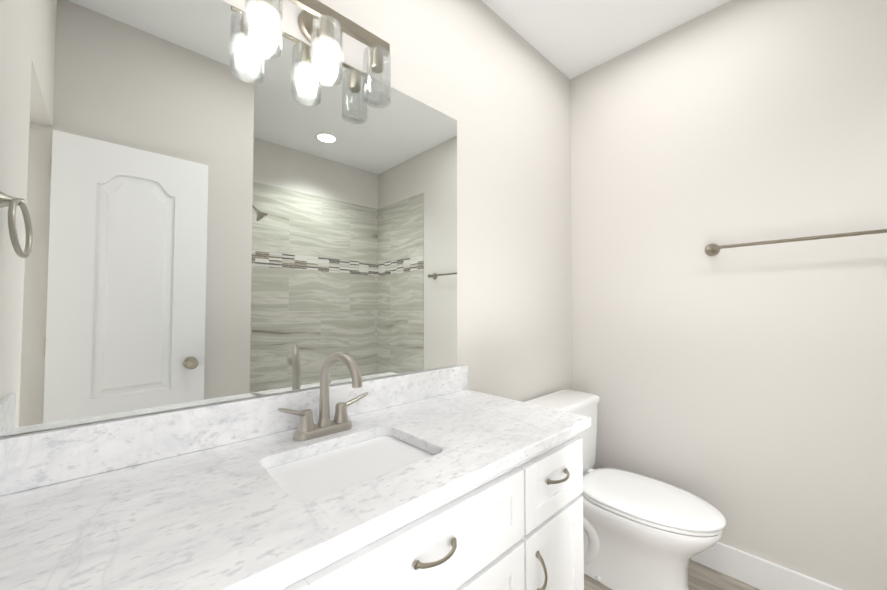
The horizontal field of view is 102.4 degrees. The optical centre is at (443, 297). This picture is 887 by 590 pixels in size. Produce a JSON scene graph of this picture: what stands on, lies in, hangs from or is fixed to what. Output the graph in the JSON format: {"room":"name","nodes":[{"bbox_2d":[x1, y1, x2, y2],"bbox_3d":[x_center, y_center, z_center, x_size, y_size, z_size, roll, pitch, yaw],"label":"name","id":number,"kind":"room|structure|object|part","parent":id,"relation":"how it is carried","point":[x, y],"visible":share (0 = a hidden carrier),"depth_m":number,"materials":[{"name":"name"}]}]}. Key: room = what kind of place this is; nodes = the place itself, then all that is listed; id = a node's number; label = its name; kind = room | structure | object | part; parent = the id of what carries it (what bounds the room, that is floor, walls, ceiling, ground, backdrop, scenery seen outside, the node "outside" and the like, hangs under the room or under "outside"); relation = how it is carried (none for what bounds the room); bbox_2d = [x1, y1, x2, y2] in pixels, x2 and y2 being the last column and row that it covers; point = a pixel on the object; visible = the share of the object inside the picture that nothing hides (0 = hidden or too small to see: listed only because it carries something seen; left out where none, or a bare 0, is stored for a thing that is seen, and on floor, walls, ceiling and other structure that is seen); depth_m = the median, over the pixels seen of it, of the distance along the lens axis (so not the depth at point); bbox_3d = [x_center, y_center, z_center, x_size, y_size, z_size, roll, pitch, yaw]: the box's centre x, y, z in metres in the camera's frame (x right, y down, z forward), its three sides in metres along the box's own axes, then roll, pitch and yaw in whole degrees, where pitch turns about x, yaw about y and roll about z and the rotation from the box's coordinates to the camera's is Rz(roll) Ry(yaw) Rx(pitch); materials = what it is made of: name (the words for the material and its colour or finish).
{"room":"bathroom","nodes":[
{"label":"bathroom","id":0,"kind":"room"},
{"bbox_2d":[0,365,467,495],"bbox_3d":[-0.393,0.334,1.095,1.350,0.105,0.025,2,-2,-43],"label":"backsplash","id":1,"kind":"structure","parent":0,"relation":"attached to","point":[34,459],"depth_m":0.83,"materials":[{"name":"white stone"}]},
{"bbox_2d":[0,0,572,437],"bbox_3d":[-0.471,-0.078,1.133,3.665,2.720,0.128,2,-2,-43],"label":"wall","id":2,"kind":"structure","parent":0,"point":[201,204],"depth_m":1.01,"materials":[{"name":"beige paint"}]},
{"bbox_2d":[244,0,390,107],"bbox_3d":[-0.364,-0.785,1.086,0.452,0.251,0.134,2,-2,-43],"label":"sconce","id":3,"kind":"object","parent":2,"relation":"attached to","point":[318,21],"visible":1,"depth_m":1.06,"materials":[{"name":"glass"}]},
{"bbox_3d":[-0.481,-0.733,0.954,0.069,0.071,0.069,2,-2,-43],"label":"bulb","id":4,"kind":"part","parent":3,"relation":"part of","materials":[{"name":"white glass"}]},
{"bbox_3d":[-0.351,-0.729,1.075,0.069,0.071,0.069,2,-2,-43],"label":"bulb","id":5,"kind":"part","parent":3,"relation":"part of","materials":[{"name":"white glass"}]},
{"bbox_2d":[482,0,729,78],"bbox_3d":[0.333,-1.513,0.304,3.845,0.100,2.660,2,-2,-43],"label":"ceiling","id":6,"kind":"structure","parent":0,"point":[569,39],"depth_m":1.85,"materials":[{"name":"white paint"}]},
{"bbox_2d":[584,560,759,589],"bbox_3d":[0.333,1.306,0.220,3.845,0.100,2.660,2,-2,-43],"label":"floor","id":7,"kind":"structure","parent":0,"point":[701,577],"depth_m":1.63,"materials":[{"name":"brown wood"}]},
{"bbox_2d":[256,424,590,589],"bbox_3d":[-0.213,0.842,0.872,1.328,0.865,0.576,2,-2,-43],"label":"bathroom vanity","id":8,"kind":"object","parent":7,"relation":"on","point":[519,526],"depth_m":0.82,"materials":[{"name":"white paint"}]},
{"bbox_2d":[0,388,590,589],"bbox_3d":[-0.208,0.395,0.896,1.350,0.030,0.567,2,-2,-43],"label":"countertop","id":9,"kind":"structure","parent":8,"relation":"on","point":[220,518],"depth_m":0.64,"materials":[{"name":"white stone"}]},
{"bbox_2d":[272,352,371,443],"bbox_3d":[-0.299,0.266,0.974,0.265,0.230,0.175,2,-2,-43],"label":"faucet","id":10,"kind":"object","parent":9,"relation":"on","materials":[{"name":"silver metal"}]},
{"bbox_2d":[268,428,435,499],"bbox_3d":[-0.212,0.485,0.857,0.414,0.176,0.314,2,-2,-43],"label":"sink","id":11,"kind":"object","parent":9,"relation":"in","point":[319,471],"depth_m":0.89,"materials":[{"name":"white ceramic"}]},
{"bbox_2d":[524,389,725,589],"bbox_3d":[0.824,0.913,1.672,0.460,0.771,0.793,2,-2,-43],"label":"toilet","id":12,"kind":"object","parent":7,"relation":"on","point":[641,532],"visible":0.75,"depth_m":1.53,"materials":[{"name":"white ceramic"}]},
{"bbox_3d":[0.630,0.733,1.884,0.460,0.399,0.226,2,-2,-43],"label":"tank","id":13,"kind":"part","parent":12,"relation":"part of","materials":[{"name":"white ceramic"}]},
{"bbox_3d":[0.907,0.908,1.583,0.374,0.016,0.535,2,-2,-43],"label":"seat","id":14,"kind":"part","parent":12,"relation":"part of","materials":[{"name":"white plastic"}]},
{"bbox_3d":[0.898,0.893,1.593,0.387,0.048,0.577,2,-2,-43],"label":"lid","id":15,"kind":"part","parent":12,"relation":"part of","materials":[{"name":"white plastic"}]},
{"bbox_2d":[570,0,886,589],"bbox_3d":[1.674,-0.069,1.438,0.120,2.720,2.380,2,-2,-43],"label":"wall","id":16,"kind":"structure","parent":0,"point":[743,390],"depth_m":1.64,"materials":[{"name":"white paint"}]},
{"bbox_2d":[691,542,842,589],"bbox_3d":[1.316,1.231,1.683,0.014,0.135,1.476,2,-2,-43],"label":"baseboard","id":17,"kind":"structure","parent":16,"relation":"attached to","point":[749,569],"depth_m":1.59,"materials":[{"name":"white paint"}]},
{"bbox_2d":[705,229,886,255],"bbox_3d":[1.485,-0.238,1.497,0.081,0.060,0.654,2,-2,-43],"label":"towel rail","id":18,"kind":"object","parent":16,"relation":"attached to","point":[712,249],"visible":1,"depth_m":1.50,"materials":[{"name":"silver metal"}]}
]}

